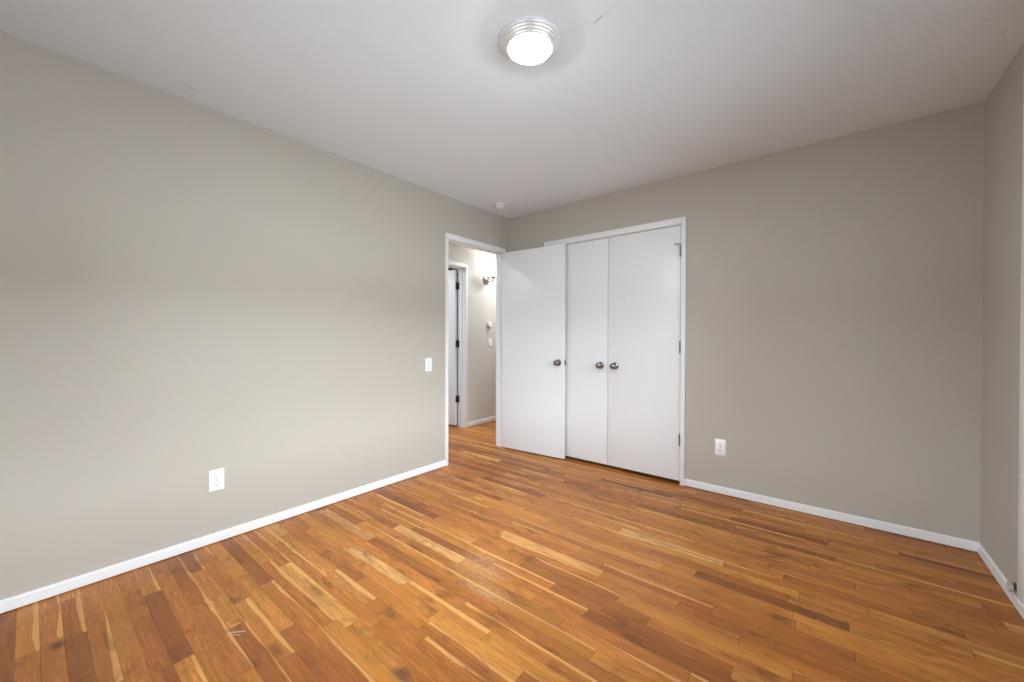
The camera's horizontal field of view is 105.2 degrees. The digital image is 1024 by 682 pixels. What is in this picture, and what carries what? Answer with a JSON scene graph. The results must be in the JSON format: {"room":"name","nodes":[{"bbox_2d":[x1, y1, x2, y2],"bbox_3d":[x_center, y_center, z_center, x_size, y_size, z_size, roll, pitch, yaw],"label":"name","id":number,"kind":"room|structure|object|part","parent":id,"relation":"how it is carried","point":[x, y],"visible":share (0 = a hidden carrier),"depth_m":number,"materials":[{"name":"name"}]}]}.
{"room":"empty bedroom","nodes":[
{"label":"empty bedroom","id":0,"kind":"room"},
{"bbox_2d":[0,31,507,599],"bbox_3d":[-0.710,-0.088,3.469,0.090,2.440,5.600,1,1,39],"label":"wall","id":1,"kind":"structure","parent":0,"point":[189,290],"depth_m":2.10,"materials":[{"name":"beige paint"}]},
{"bbox_2d":[209,468,223,491],"bbox_3d":[-1.672,0.788,2.217,0.008,0.120,0.072,1,1,39],"label":"wall outlet","id":2,"kind":"object","parent":1,"relation":"attached to","point":[216,477],"visible":1,"depth_m":2.21,"materials":[{"name":"white plastic"}]},
{"bbox_2d":[213,481,220,486],"bbox_3d":[-1.670,0.807,2.215,0.003,0.028,0.034,1,1,39],"label":"socket","id":3,"kind":"object","parent":2,"relation":"attached to","point":[215,483],"depth_m":2.22,"materials":[{"name":"white plastic"}]},
{"bbox_2d":[213,474,220,479],"bbox_3d":[-1.670,0.768,2.215,0.003,0.028,0.034,1,1,39],"label":"socket","id":4,"kind":"object","parent":2,"relation":"attached to","point":[215,476],"depth_m":2.22,"materials":[{"name":"white plastic"}]},
{"bbox_2d":[0,460,445,613],"bbox_3d":[-1.520,1.109,2.404,0.012,0.052,2.913,1,1,39],"label":"baseboard","id":5,"kind":"structure","parent":1,"relation":"attached to","point":[29,597],"depth_m":2.10,"materials":[{"name":"white paint"}]},
{"bbox_2d":[425,358,431,371],"bbox_3d":[-0.715,0.205,3.381,0.016,0.115,0.070,1,1,39],"label":"light switch","id":6,"kind":"object","parent":1,"relation":"attached to","point":[428,361],"visible":1,"depth_m":3.38,"materials":[{"name":"white plastic"}]},
{"bbox_2d":[445,233,505,465],"bbox_3d":[-0.374,0.076,3.884,0.116,2.106,0.840,1,1,39],"label":"trim","id":7,"kind":"structure","parent":1,"relation":"attached to","point":[449,238],"depth_m":4.15,"materials":[{"name":"white paint"}]},
{"bbox_2d":[502,244,565,458],"bbox_3d":[0.201,0.098,3.924,0.755,2.038,0.161,0,1,35],"label":"door","id":8,"kind":"structure","parent":1,"relation":"in","point":[534,279],"depth_m":3.89,"materials":[{"name":"white paint"}]},
{"bbox_3d":[0.424,0.206,3.710,0.064,0.064,0.063,0,1,35],"label":"knob","id":9,"kind":"part","parent":8,"relation":"part of","materials":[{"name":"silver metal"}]},
{"bbox_2d":[448,267,457,394],"bbox_3d":[-1.559,-0.106,5.389,1.670,2.440,3.890,1,1,39],"label":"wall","id":10,"kind":"structure","parent":0,"point":[448,267],"depth_m":7.16,"materials":[{"name":"white paint"}]},
{"bbox_2d":[448,243,495,422],"bbox_3d":[-0.864,-0.100,4.817,0.130,2.440,3.700,1,1,39],"label":"wall","id":11,"kind":"structure","parent":0,"point":[481,297],"depth_m":5.25,"materials":[{"name":"paint"}]},
{"bbox_2d":[448,270,458,424],"bbox_3d":[-1.009,0.083,5.320,0.778,2.028,0.042,0,1,36],"label":"door","id":12,"kind":"structure","parent":11,"relation":"in","point":[453,285],"depth_m":5.13,"materials":[{"name":"white paint"}]},
{"bbox_2d":[448,260,467,427],"bbox_3d":[-0.893,0.066,4.782,0.156,2.108,0.834,1,1,39],"label":"trim","id":13,"kind":"structure","parent":11,"relation":"attached to","point":[462,268],"depth_m":5.06,"materials":[{"name":"white paint"}]},
{"bbox_2d":[468,416,495,426],"bbox_3d":[-0.110,1.084,5.644,0.012,0.052,1.480,1,1,39],"label":"baseboard","id":14,"kind":"structure","parent":11,"relation":"attached to","point":[477,422],"depth_m":5.27,"materials":[{"name":"white paint"}]},
{"bbox_2d":[483,268,495,284],"bbox_3d":[-0.271,-0.870,5.288,0.186,0.210,0.166,1,1,39],"label":"wall sconce","id":15,"kind":"object","parent":11,"relation":"attached to","point":[492,271],"visible":0.97,"depth_m":5.27,"materials":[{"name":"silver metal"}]},
{"bbox_3d":[-0.256,-0.919,5.282,0.156,0.111,0.156,1,1,39],"label":"lamp shade","id":16,"kind":"part","parent":15,"relation":"part of","materials":[{"name":"white glass"}]},
{"bbox_2d":[488,338,491,346],"bbox_3d":[-0.296,0.021,5.401,0.016,0.115,0.070,1,1,39],"label":"light switch","id":17,"kind":"object","parent":11,"relation":"attached to","point":[489,339],"visible":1,"depth_m":5.39,"materials":[{"name":"white plastic"}]},
{"bbox_2d":[0,403,1023,681],"bbox_3d":[-0.374,1.195,3.204,6.182,0.120,5.800,1,1,39],"label":"floor","id":18,"kind":"structure","parent":0,"point":[495,563],"depth_m":1.74,"materials":[{"name":"brown wood"}]},
{"bbox_2d":[0,0,1023,218],"bbox_3d":[-0.369,-1.365,3.183,6.182,0.120,5.800,1,1,39],"label":"ceiling","id":19,"kind":"structure","parent":0,"point":[426,94],"depth_m":1.88,"materials":[{"name":"paint"}]},
{"bbox_2d":[494,203,504,208],"bbox_3d":[-0.117,-1.291,3.757,0.108,0.037,0.108,1,1,39],"label":"smoke detector","id":20,"kind":"object","parent":19,"relation":"attached to","point":[497,205],"visible":1,"depth_m":3.73,"materials":[{"name":"white plastic"}]},
{"bbox_2d":[499,16,560,65],"bbox_3d":[0.077,-1.266,1.686,0.263,0.050,0.263,1,1,39],"label":"ceiling light","id":21,"kind":"object","parent":19,"relation":"attached to","point":[530,40],"visible":1,"depth_m":1.64,"materials":[{"name":"white glass"}]},
{"bbox_2d":[509,33,550,63],"bbox_3d":[0.077,-1.250,1.686,0.182,0.018,0.182,1,1,39],"label":"diffuser","id":22,"kind":"object","parent":21,"relation":"attached to","point":[524,48],"depth_m":1.66,"materials":[{"name":"white glass"}]},
{"bbox_2d":[508,101,984,551],"bbox_3d":[1.277,-0.082,3.200,3.332,2.440,0.090,1,1,39],"label":"wall","id":23,"kind":"structure","parent":0,"point":[834,287],"depth_m":2.49,"materials":[{"name":"beige paint"}]},
{"bbox_2d":[565,238,608,464],"bbox_3d":[0.591,0.092,3.685,0.651,2.027,0.097,1,1,39],"label":"door","id":24,"kind":"structure","parent":23,"relation":"in","point":[586,262],"depth_m":3.61,"materials":[{"name":"white paint"}]},
{"bbox_3d":[0.781,0.219,3.509,0.064,0.064,0.063,1,1,39],"label":"knob","id":25,"kind":"part","parent":24,"relation":"part of","materials":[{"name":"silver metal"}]},
{"bbox_2d":[544,216,685,485],"bbox_3d":[0.868,0.078,3.525,1.340,2.113,0.104,1,1,39],"label":"trim","id":26,"kind":"structure","parent":23,"relation":"attached to","point":[681,221],"depth_m":3.08,"materials":[{"name":"white paint"}]},
{"bbox_2d":[608,225,680,480],"bbox_3d":[1.089,0.097,3.280,0.624,2.027,0.097,1,1,39],"label":"door","id":27,"kind":"structure","parent":23,"relation":"in","point":[644,268],"depth_m":3.28,"materials":[{"name":"white paint"}]},
{"bbox_3d":[0.888,0.220,3.422,0.064,0.064,0.063,1,1,39],"label":"knob","id":28,"kind":"part","parent":27,"relation":"part of","materials":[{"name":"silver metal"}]},
{"bbox_2d":[715,439,725,455],"bbox_3d":[1.554,0.793,2.918,0.072,0.120,0.008,1,1,39],"label":"wall outlet","id":29,"kind":"object","parent":23,"relation":"attached to","point":[720,445],"visible":1,"depth_m":2.92,"materials":[{"name":"white plastic"}]},
{"bbox_2d":[685,479,976,551],"bbox_3d":[1.942,1.114,2.602,1.505,0.052,0.012,1,1,39],"label":"baseboard","id":30,"kind":"structure","parent":23,"relation":"attached to","point":[970,545],"depth_m":2.47,"materials":[{"name":"white paint"}]},
{"bbox_2d":[980,42,1023,592],"bbox_3d":[1.650,-0.061,0.899,0.150,2.440,4.590,1,1,39],"label":"wall","id":31,"kind":"structure","parent":0,"point":[1003,159],"depth_m":1.87,"materials":[{"name":"beige paint"}]},
{"bbox_2d":[977,542,1023,619],"bbox_3d":[1.335,1.130,0.654,0.012,0.052,3.800,1,1,39],"label":"baseboard","id":32,"kind":"structure","parent":31,"relation":"attached to","point":[998,575],"depth_m":1.85,"materials":[{"name":"white paint"}]},
{"bbox_2d":[1007,581,1016,596],"bbox_3d":[2.181,1.077,1.704,0.024,0.041,0.079,1,1,39],"label":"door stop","id":33,"kind":"object","parent":31,"relation":"attached to","point":[1011,587],"visible":1,"depth_m":1.71,"materials":[{"name":"plastic"}]},
{"bbox_2d":[1017,90,1023,605],"bbox_3d":[2.145,-0.094,1.635,0.010,2.386,0.076,1,1,39],"label":"trim","id":34,"kind":"structure","parent":31,"relation":"attached to","point":[1020,551],"depth_m":1.65,"materials":[{"name":"white paint"}]}
]}

